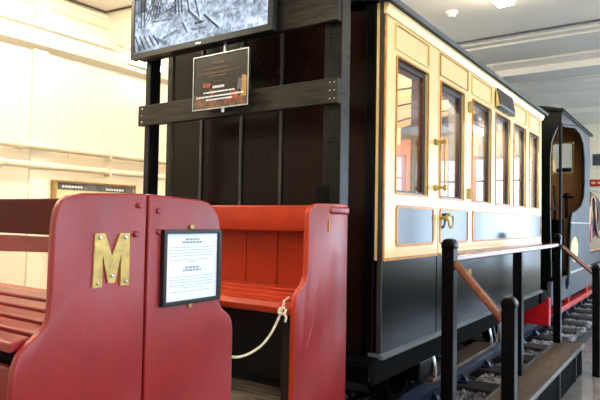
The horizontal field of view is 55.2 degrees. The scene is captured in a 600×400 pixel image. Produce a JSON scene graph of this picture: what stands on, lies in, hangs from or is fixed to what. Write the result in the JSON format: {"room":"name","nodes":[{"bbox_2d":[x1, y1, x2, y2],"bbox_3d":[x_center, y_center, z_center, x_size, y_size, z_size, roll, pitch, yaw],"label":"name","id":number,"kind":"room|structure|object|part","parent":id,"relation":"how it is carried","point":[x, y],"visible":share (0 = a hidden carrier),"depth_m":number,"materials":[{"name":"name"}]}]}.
{"room":"railway museum","nodes":[
{"label":"railway museum","id":0,"kind":"room"},
{"bbox_2d":[0,0,168,288],"bbox_3d":[-1.758,-0.083,7.305,0.200,3.860,18.000,0,-2,35],"label":"wall","id":1,"kind":"structure","parent":0,"point":[90,107],"depth_m":6.12,"materials":[{"name":"beige paint"}]},
{"bbox_2d":[24,4,49,288],"bbox_3d":[-1.857,-0.147,6.956,0.035,3.560,8.210,0,-2,35],"label":"trim","id":2,"kind":"structure","parent":1,"relation":"attached to","point":[40,58],"depth_m":5.79,"materials":[{"name":"beige paint"}]},
{"bbox_2d":[18,0,110,29],"bbox_3d":[-4.419,-2.145,3.188,0.130,0.120,8.050,0,-2,35],"label":"trim","id":3,"kind":"structure","parent":1,"relation":"attached to","point":[66,8],"depth_m":6.10,"materials":[{"name":"beige paint"}]},
{"bbox_2d":[0,139,165,164],"bbox_3d":[-3.038,-0.560,5.176,0.122,0.100,12.990,0,-2,35],"label":"pipe","id":4,"kind":"object","parent":1,"relation":"attached to","point":[18,144],"visible":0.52,"depth_m":6.03,"materials":[{"name":"beige metal"}]},
{"bbox_2d":[0,157,165,179],"bbox_3d":[-3.041,-0.375,5.170,0.122,0.100,12.990,0,-2,35],"label":"pipe","id":5,"kind":"object","parent":1,"relation":"attached to","point":[108,171],"visible":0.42,"depth_m":6.04,"materials":[{"name":"beige metal"}]},
{"bbox_2d":[0,10,167,84],"bbox_3d":[-1.581,-1.576,7.252,0.170,0.245,18.000,0,-2,35],"label":"trim","id":6,"kind":"structure","parent":1,"relation":"attached to","point":[14,29],"depth_m":5.97,"materials":[{"name":"beige paint"}]},
{"bbox_2d":[51,180,135,197],"bbox_3d":[-2.264,0.232,6.350,0.050,0.845,1.060,0,-2,35],"label":"information board","id":7,"kind":"object","parent":1,"relation":"attached to","point":[59,188],"visible":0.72,"depth_m":6.22,"materials":[{"name":"brown wood"}]},
{"bbox_2d":[127,57,164,73],"bbox_3d":[-1.804,-1.593,6.780,0.080,0.080,0.530,0,-2,35],"label":"wall light","id":8,"kind":"object","parent":1,"relation":"attached to","point":[138,64],"visible":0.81,"depth_m":6.66,"materials":[{"name":"white"}]},
{"bbox_2d":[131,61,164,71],"bbox_3d":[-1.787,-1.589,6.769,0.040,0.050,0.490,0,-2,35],"label":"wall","id":9,"kind":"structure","parent":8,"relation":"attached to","point":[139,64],"depth_m":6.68,"materials":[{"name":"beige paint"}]},
{"bbox_2d":[231,369,280,399],"bbox_3d":[-0.956,1.048,2.379,1.509,0.370,1.865,0,-2,35],"label":"floor","id":10,"kind":"structure","parent":0,"point":[244,386],"depth_m":2.85,"materials":[{"name":"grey wood"}]},
{"bbox_2d":[0,192,145,399],"bbox_3d":[-1.231,0.543,1.992,1.604,1.132,0.400,0,-2,35],"label":"bench","id":11,"kind":"object","parent":10,"relation":"on","point":[81,338],"visible":1,"depth_m":1.58,"materials":[{"name":"paint"}]},
{"bbox_3d":[-1.146,0.168,2.130,1.530,0.085,0.030,0,-2,35],"label":"rail","id":12,"kind":"part","parent":11,"relation":"part of","materials":[{"name":"paint"}]},
{"bbox_3d":[-1.144,0.058,2.134,1.530,0.121,0.040,0,-2,35],"label":"rail","id":13,"kind":"part","parent":11,"relation":"part of","materials":[{"name":"red paint"}]},
{"bbox_3d":[-0.531,0.168,1.616,0.006,0.149,0.122,0,-2,35],"label":"letter plate","id":14,"kind":"part","parent":11,"relation":"part of","materials":[{"name":"gold metal"}]},
{"bbox_2d":[0,194,231,399],"bbox_3d":[-1.002,0.559,2.327,1.598,1.132,0.396,0,-2,35],"label":"bench","id":15,"kind":"object","parent":10,"relation":"on","point":[187,352],"visible":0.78,"depth_m":1.83,"materials":[{"name":"paint"}]},
{"bbox_3d":[-0.363,0.555,1.885,0.028,1.132,0.396,0,-2,35],"label":"panel","id":16,"kind":"part","parent":15,"relation":"part of","materials":[{"name":"paint"}]},
{"bbox_2d":[159,225,221,307],"bbox_3d":[-0.350,0.215,1.864,0.019,0.268,0.257,0,-2,35],"label":"framed notice","id":17,"kind":"object","parent":15,"relation":"attached to","point":[190,259],"visible":1,"depth_m":1.85,"materials":[{"name":"white paper"}]},
{"bbox_3d":[-0.441,0.918,3.125,1.509,0.040,0.065,0,-2,35],"label":"sill","id":18,"kind":"part","parent":10,"relation":"part of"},
{"bbox_2d":[211,203,348,399],"bbox_3d":[-0.552,0.586,2.978,1.597,1.140,0.432,0,-2,35],"label":"bench","id":19,"kind":"object","parent":10,"relation":"on","point":[270,254],"visible":0.52,"depth_m":2.66,"materials":[{"name":"paint"}]},
{"bbox_3d":[-0.494,0.092,3.074,1.530,0.125,0.109,0,-2,35],"label":"rail","id":20,"kind":"part","parent":19,"relation":"part of","materials":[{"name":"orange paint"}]},
{"bbox_2d":[232,297,289,358],"bbox_3d":[-0.188,0.514,2.276,0.452,0.220,0.085,3,-3,-43],"label":"rope","id":21,"kind":"object","parent":19,"relation":"hanging from","point":[280,309],"visible":0.85,"depth_m":2.35,"materials":[{"name":"beige fabric"}]},
{"bbox_3d":[0.085,0.581,2.534,0.028,1.140,0.426,0,-2,35],"label":"panel","id":22,"kind":"part","parent":19,"relation":"part of","materials":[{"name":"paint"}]},
{"bbox_2d":[67,0,599,123],"bbox_3d":[2.018,-2.114,4.787,8.900,0.150,18.000,0,-2,35],"label":"ceiling","id":23,"kind":"structure","parent":0,"point":[475,19],"depth_m":6.48,"materials":[{"name":"paint"}]},
{"bbox_2d":[69,0,131,12],"bbox_3d":[-1.892,-2.082,5.128,1.721,0.022,1.716,0,-2,35],"label":"cable","id":24,"kind":"object","parent":23,"relation":"attached to","point":[80,3],"visible":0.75,"depth_m":6.12,"materials":[{"name":"black"}]},
{"bbox_2d":[107,8,131,49],"bbox_3d":[1.554,-1.913,4.114,8.900,0.315,0.520,0,-2,35],"label":"ceiling beam","id":25,"kind":"structure","parent":23,"relation":"attached to","point":[119,33],"depth_m":6.37,"materials":[{"name":"beige paint"}]},
{"bbox_2d":[446,10,457,17],"bbox_3d":[1.611,-1.970,6.097,0.124,0.058,0.124,0,-2,35],"label":"smoke detector","id":26,"kind":"object","parent":23,"relation":"attached to","point":[450,13],"visible":1,"depth_m":6.06,"materials":[{"name":"white plastic"}]},
{"bbox_2d":[492,0,513,7],"bbox_3d":[1.629,-1.962,5.013,0.180,0.150,1.300,0,-2,35],"label":"ceiling light","id":27,"kind":"object","parent":23,"relation":"attached to","point":[499,3],"visible":1,"depth_m":5.45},
{"bbox_2d":[456,19,599,43],"bbox_3d":[3.097,-1.955,6.346,8.900,0.020,0.020,0,-2,35],"label":"trim","id":28,"kind":"structure","parent":23,"relation":"attached to","point":[595,20],"depth_m":6.63,"materials":[{"name":"grey paint"}]},
{"bbox_2d":[461,23,599,97],"bbox_3d":[4.154,-1.868,7.874,8.900,0.050,3.420,0,-2,35],"label":"trim","id":29,"kind":"structure","parent":23,"relation":"attached to","point":[588,78],"depth_m":7.23,"materials":[{"name":"paint"}]},
{"bbox_2d":[486,49,599,82],"bbox_3d":[3.937,-1.828,7.560,8.900,0.160,0.580,0,-2,35],"label":"ceiling beam","id":30,"kind":"structure","parent":23,"relation":"attached to","point":[584,62],"depth_m":7.81,"materials":[{"name":"paint"}]},
{"bbox_2d":[544,100,599,116],"bbox_3d":[5.842,-1.699,10.313,8.900,0.160,0.580,0,-2,35],"label":"ceiling beam","id":31,"kind":"structure","parent":23,"relation":"attached to","point":[588,108],"depth_m":10.60,"materials":[{"name":"paint"}]},
{"bbox_2d":[553,123,599,285],"bbox_3d":[7.157,0.242,12.195,8.900,3.860,0.200,0,-2,35],"label":"wall","id":32,"kind":"structure","parent":0,"point":[594,128],"depth_m":12.63,"materials":[{"name":"beige paint"}]},
{"bbox_2d":[590,152,599,167],"bbox_3d":[6.727,-0.880,12.393,0.820,0.340,0.050,0,-2,35],"label":"air vent","id":33,"kind":"object","parent":32,"relation":"in","point":[594,156],"visible":1,"depth_m":12.57,"materials":[{"name":"white metal"}]},
{"bbox_2d":[590,179,599,186],"bbox_3d":[6.863,-0.376,12.286,1.280,0.150,0.034,0,-2,35],"label":"wall sign","id":34,"kind":"object","parent":32,"relation":"attached to","point":[596,182],"visible":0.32,"depth_m":12.55,"materials":[{"name":"red paint"}]},
{"bbox_2d":[561,334,599,399],"bbox_3d":[2.572,1.714,4.225,1.695,0.200,18.000,0,-2,35],"label":"floor","id":35,"kind":"structure","parent":0,"point":[586,387],"depth_m":5.14,"materials":[{"name":"concrete"}]},
{"bbox_2d":[441,233,599,399],"bbox_3d":[1.784,0.932,4.227,0.389,1.335,3.187,0,-2,35],"label":"step","id":36,"kind":"structure","parent":35,"relation":"on","point":[550,374],"depth_m":4.05,"materials":[{"name":"metal"}]},
{"bbox_3d":[0.801,0.747,3.085,0.066,0.988,0.066,0,-2,35],"label":"post","id":37,"kind":"part","parent":36,"relation":"part of","materials":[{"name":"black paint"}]},
{"bbox_3d":[0.938,0.476,3.004,0.283,0.307,0.052,0,-2,35],"label":"handrail","id":38,"kind":"part","parent":36,"relation":"part of","materials":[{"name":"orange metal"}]},
{"bbox_3d":[1.636,0.372,4.296,0.052,0.040,2.850,0,-2,35],"label":"handrail","id":39,"kind":"part","parent":36,"relation":"part of","materials":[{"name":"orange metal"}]},
{"bbox_3d":[1.056,1.038,2.896,0.066,1.005,0.066,0,-2,35],"label":"post","id":40,"kind":"part","parent":36,"relation":"part of","materials":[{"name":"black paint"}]},
{"bbox_3d":[1.625,0.843,4.276,0.066,0.908,0.066,0,-2,35],"label":"post","id":41,"kind":"part","parent":36,"relation":"part of","materials":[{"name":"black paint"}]},
{"bbox_3d":[2.456,0.859,5.477,0.066,0.988,0.066,0,-2,35],"label":"post","id":42,"kind":"part","parent":36,"relation":"part of","materials":[{"name":"black paint"}]},
{"bbox_3d":[1.696,1.468,4.227,0.195,0.262,3.090,0,-2,35],"label":"riser panel","id":43,"kind":"part","parent":36,"relation":"part of","materials":[{"name":"black paint"}]},
{"bbox_3d":[2.641,0.566,5.467,0.311,0.280,0.052,1,-2,7],"label":"handrail","id":44,"kind":"part","parent":36,"relation":"part of","materials":[{"name":"brown wood"}]},
{"bbox_3d":[2.795,1.157,5.411,0.066,1.005,0.066,0,-2,35],"label":"post","id":45,"kind":"part","parent":36,"relation":"part of","materials":[{"name":"black paint"}]},
{"bbox_3d":[0.083,1.742,5.945,4.355,0.180,18.000,0,-2,35],"label":"floor","id":46,"kind":"structure","parent":0,"visible":0},
{"bbox_2d":[346,324,591,399],"bbox_3d":[2.068,1.681,6.886,2.150,0.075,13.000,0,-2,35],"label":"floor","id":47,"kind":"structure","parent":46,"relation":"on","point":[585,335],"depth_m":7.03,"materials":[{"name":"soil"}]},
{"bbox_2d":[138,0,350,376],"bbox_3d":[-0.411,0.025,3.197,1.457,3.039,0.190,0,-2,35],"label":"frame","id":48,"kind":"object","parent":47,"relation":"on","point":[332,92],"visible":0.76,"depth_m":2.89,"materials":[{"name":"wood"}]},
{"bbox_3d":[-0.949,0.031,3.634,0.045,3.039,0.085,0,-2,35],"label":"post","id":49,"kind":"part","parent":48,"relation":"part of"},
{"bbox_2d":[130,0,277,61],"bbox_3d":[-0.572,-1.175,3.221,1.094,0.645,0.045,0,-2,35],"label":"television","id":50,"kind":"object","parent":48,"relation":"attached to","point":[159,28],"visible":1,"depth_m":3.21,"materials":[{"name":"black plastic"}]},
{"bbox_2d":[192,43,250,112],"bbox_3d":[-0.418,-0.665,3.154,0.407,0.376,0.070,0,-2,35],"label":"sign","id":51,"kind":"object","parent":48,"relation":"attached to","point":[221,80],"visible":1,"depth_m":3.12,"materials":[{"name":"metal"}]},
{"bbox_3d":[0.189,0.023,2.846,0.067,3.039,0.085,0,-2,35],"label":"post","id":52,"kind":"part","parent":48,"relation":"part of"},
{"bbox_2d":[345,380,440,399],"bbox_3d":[0.453,1.495,4.508,2.000,0.222,0.240,0,-2,35],"label":"sleeper","id":53,"kind":"object","parent":47,"relation":"on","point":[361,391],"visible":0.09,"depth_m":4.40,"materials":[{"name":"paint"}]},
{"bbox_2d":[409,372,499,394],"bbox_3d":[0.805,1.519,5.018,2.000,0.222,0.240,0,-2,35],"label":"sleeper","id":54,"kind":"object","parent":47,"relation":"on","point":[470,385],"visible":0.23,"depth_m":4.57,"materials":[{"name":"paint"}]},
{"bbox_2d":[435,356,500,376],"bbox_3d":[1.158,1.543,5.527,2.000,0.222,0.240,0,-2,35],"label":"sleeper","id":55,"kind":"object","parent":47,"relation":"on","point":[488,367],"visible":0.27,"depth_m":5.10,"materials":[{"name":"paint"}]},
{"bbox_2d":[345,300,591,399],"bbox_3d":[2.079,1.621,6.846,2.054,0.105,8.987,0,-2,35],"label":"ballast","id":56,"kind":"object","parent":47,"relation":"on","point":[462,394],"visible":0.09,"depth_m":5.36,"materials":[{"name":"gravel"}]},
{"bbox_2d":[439,345,534,363],"bbox_3d":[1.510,1.567,6.037,2.000,0.222,0.240,0,-2,35],"label":"sleeper","id":57,"kind":"object","parent":47,"relation":"on","point":[527,358],"visible":0.02,"depth_m":5.60,"materials":[{"name":"paint"}]},
{"bbox_2d":[459,336,548,351],"bbox_3d":[1.863,1.591,6.546,2.000,0.222,0.240,0,-2,35],"label":"sleeper","id":58,"kind":"object","parent":47,"relation":"on","point":[532,346],"visible":0.18,"depth_m":6.16,"materials":[{"name":"paint"}]},
{"bbox_2d":[477,328,570,342],"bbox_3d":[2.215,1.615,7.056,2.000,0.222,0.240,0,-2,35],"label":"sleeper","id":59,"kind":"object","parent":47,"relation":"on","point":[536,335],"visible":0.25,"depth_m":6.60,"materials":[{"name":"paint"}]},
{"bbox_2d":[539,325,579,337],"bbox_3d":[2.568,1.639,7.565,2.000,0.222,0.240,0,-2,35],"label":"sleeper","id":60,"kind":"object","parent":47,"relation":"on","point":[549,328],"visible":0.06,"depth_m":7.08,"materials":[{"name":"paint"}]},
{"bbox_2d":[551,320,587,328],"bbox_3d":[2.920,1.663,8.075,2.000,0.222,0.240,0,-2,35],"label":"sleeper","id":61,"kind":"object","parent":47,"relation":"on","point":[564,322],"visible":0.02,"depth_m":7.53,"materials":[{"name":"paint"}]},
{"bbox_2d":[562,310,591,321],"bbox_3d":[3.273,1.687,8.584,2.000,0.222,0.240,0,-2,35],"label":"sleeper","id":62,"kind":"object","parent":47,"relation":"on","point":[565,314],"visible":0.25,"depth_m":8.09,"materials":[{"name":"paint"}]},
{"bbox_2d":[562,297,591,304],"bbox_3d":[4.330,1.759,10.113,2.000,0.222,0.240,0,-2,35],"label":"sleeper","id":63,"kind":"object","parent":47,"relation":"on","point":[586,300],"visible":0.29,"depth_m":9.69,"materials":[{"name":"paint"}]},
{"bbox_2d":[568,305,591,314],"bbox_3d":[3.625,1.711,9.094,2.000,0.222,0.240,0,-2,35],"label":"sleeper","id":64,"kind":"object","parent":47,"relation":"on","point":[573,309],"visible":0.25,"depth_m":8.65,"materials":[{"name":"paint"}]},
{"bbox_2d":[576,301,591,309],"bbox_3d":[3.978,1.735,9.603,2.000,0.222,0.240,0,-2,35],"label":"sleeper","id":65,"kind":"object","parent":47,"relation":"on","point":[580,304],"visible":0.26,"depth_m":9.16,"materials":[{"name":"paint"}]},
{"bbox_3d":[5.388,1.831,11.641,2.000,0.222,0.240,0,-2,35],"label":"sleeper","id":66,"kind":"object","parent":47,"relation":"on","visible":0},
{"bbox_2d":[385,285,591,399],"bbox_3d":[2.534,1.482,6.525,0.110,0.125,13.480,0,-2,35],"label":"track rail","id":67,"kind":"object","parent":66,"relation":"on","point":[421,390],"visible":0.38,"depth_m":4.81,"materials":[{"name":"metal"}]},
{"bbox_2d":[165,0,547,399],"bbox_3d":[0.883,0.117,5.117,1.803,2.487,4.253,0,-2,35],"label":"coach","id":68,"kind":"object","parent":67,"relation":"on","point":[442,146],"visible":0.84,"depth_m":3.56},
{"bbox_2d":[395,22,429,67],"bbox_3d":[0.665,-0.897,3.359,0.010,0.148,0.483,0,-2,35],"label":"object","id":69,"kind":"object","parent":68,"relation":"attached to","point":[410,44],"depth_m":3.35,"materials":[{"name":"beige wood"}]},
{"bbox_3d":[0.683,0.153,3.381,0.003,0.200,0.517,0,-2,35],"label":"waist panel","id":70,"kind":"part","parent":68,"relation":"part of","materials":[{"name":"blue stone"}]},
{"bbox_3d":[0.850,0.172,3.619,0.006,0.160,0.024,0,-2,35],"label":"lock plate","id":71,"kind":"part","parent":68,"relation":"part of","materials":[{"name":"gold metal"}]},
{"bbox_3d":[0.931,0.116,3.689,0.056,0.044,0.044,0,-2,35],"label":"door knob","id":72,"kind":"part","parent":68,"relation":"part of","materials":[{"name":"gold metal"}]},
{"bbox_3d":[0.910,-0.223,3.600,0.013,0.340,0.013,0,-2,35],"label":"grab handle","id":73,"kind":"part","parent":68,"relation":"part of","materials":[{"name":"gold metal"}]},
{"bbox_3d":[0.967,0.137,3.756,0.041,0.104,0.154,0,-2,35],"label":"ring handle","id":74,"kind":"part","parent":68,"relation":"part of","materials":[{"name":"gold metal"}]},
{"bbox_3d":[1.020,0.607,3.906,0.041,0.487,0.587,0,-2,35],"label":"door panel","id":75,"kind":"part","parent":68,"relation":"part of","materials":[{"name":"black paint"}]},
{"bbox_3d":[1.036,-0.295,3.937,0.048,1.317,0.587,0,-2,35],"label":"door","id":76,"kind":"part","parent":68,"relation":"part of","materials":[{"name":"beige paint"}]},
{"bbox_3d":[1.053,0.178,3.912,0.003,0.204,0.520,0,-2,35],"label":"door panel","id":77,"kind":"part","parent":68,"relation":"part of","materials":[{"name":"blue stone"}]},
{"bbox_3d":[1.162,1.171,4.222,0.155,0.027,1.350,0,-2,35],"label":"footboard","id":78,"kind":"part","parent":68,"relation":"part of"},
{"bbox_3d":[1.533,-0.953,4.597,0.030,0.060,3.775,0,-2,35],"label":"cornice","id":79,"kind":"part","parent":68,"relation":"part of","materials":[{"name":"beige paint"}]},
{"bbox_2d":[471,74,491,104],"bbox_3d":[1.409,-0.847,4.434,0.010,0.148,0.495,0,-2,35],"label":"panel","id":80,"kind":"object","parent":68,"relation":"attached to","point":[481,87],"depth_m":4.42,"materials":[{"name":"beige wood"}]},
{"bbox_2d":[495,88,515,116],"bbox_3d":[1.762,-0.832,4.914,0.045,0.164,0.485,0,-2,35],"label":"vent","id":81,"kind":"object","parent":68,"relation":"attached to","point":[504,105],"depth_m":4.86,"materials":[{"name":"black metal"}]},
{"bbox_3d":[1.912,0.236,5.157,0.003,0.206,2.229,0,-2,35],"label":"waist panel","id":82,"kind":"part","parent":68,"relation":"part of","materials":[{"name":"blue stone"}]},
{"bbox_2d":[513,102,526,125],"bbox_3d":[2.067,-0.802,5.386,0.010,0.148,0.480,0,-2,35],"label":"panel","id":83,"kind":"object","parent":68,"relation":"attached to","point":[520,109],"depth_m":5.40,"materials":[{"name":"beige wood"}]},
{"bbox_2d":[529,113,539,133],"bbox_3d":[2.400,-0.779,5.867,0.010,0.148,0.470,0,-2,35],"label":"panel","id":84,"kind":"object","parent":68,"relation":"attached to","point":[534,119],"depth_m":5.87,"materials":[{"name":"beige wood"}]},
{"bbox_2d":[524,106,599,325],"bbox_3d":[3.898,0.224,9.504,1.800,2.645,6.330,0,-2,35],"label":"engine","id":85,"kind":"object","parent":67,"relation":"on","point":[569,208],"visible":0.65,"depth_m":7.83,"materials":[{"name":"blue-grey paint"},{"name":"red paint"},{"name":"matte black paint"}]},
{"bbox_3d":[3.746,0.382,8.464,0.062,1.202,0.032,0,-2,35],"label":"regulator lever","id":86,"kind":"part","parent":85,"relation":"part of","materials":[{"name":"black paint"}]},
{"bbox_3d":[3.914,-0.627,8.560,0.310,0.470,0.030,0,-2,35],"label":"spectacle frame","id":87,"kind":"part","parent":85,"relation":"part of","materials":[{"name":"gold metal"}]},
{"bbox_3d":[3.474,0.594,7.498,0.059,0.722,0.338,0,-2,27],"label":"cab step post","id":88,"kind":"part","parent":85,"relation":"part of","materials":[{"name":"black metal"}]},
{"bbox_3d":[3.912,1.192,9.510,1.685,0.260,6.230,0,-2,35],"label":"frame plate","id":89,"kind":"part","parent":85,"relation":"part of","materials":[{"name":"metal"}]},
{"bbox_3d":[4.446,1.328,8.848,0.075,0.240,5.100,0,-2,35],"label":"running rod","id":90,"kind":"part","parent":85,"relation":"part of","materials":[{"name":"red paint"}]},
{"bbox_3d":[3.595,0.647,7.521,0.012,0.340,0.520,0,-2,35],"label":"oval plate","id":91,"kind":"part","parent":85,"relation":"part of","materials":[{"name":"beige metal"}]},
{"bbox_3d":[5.012,0.826,9.667,0.052,0.050,2.350,0,-2,35],"label":"brass rod","id":92,"kind":"part","parent":85,"relation":"part of","materials":[{"name":"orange metal"}]}
]}

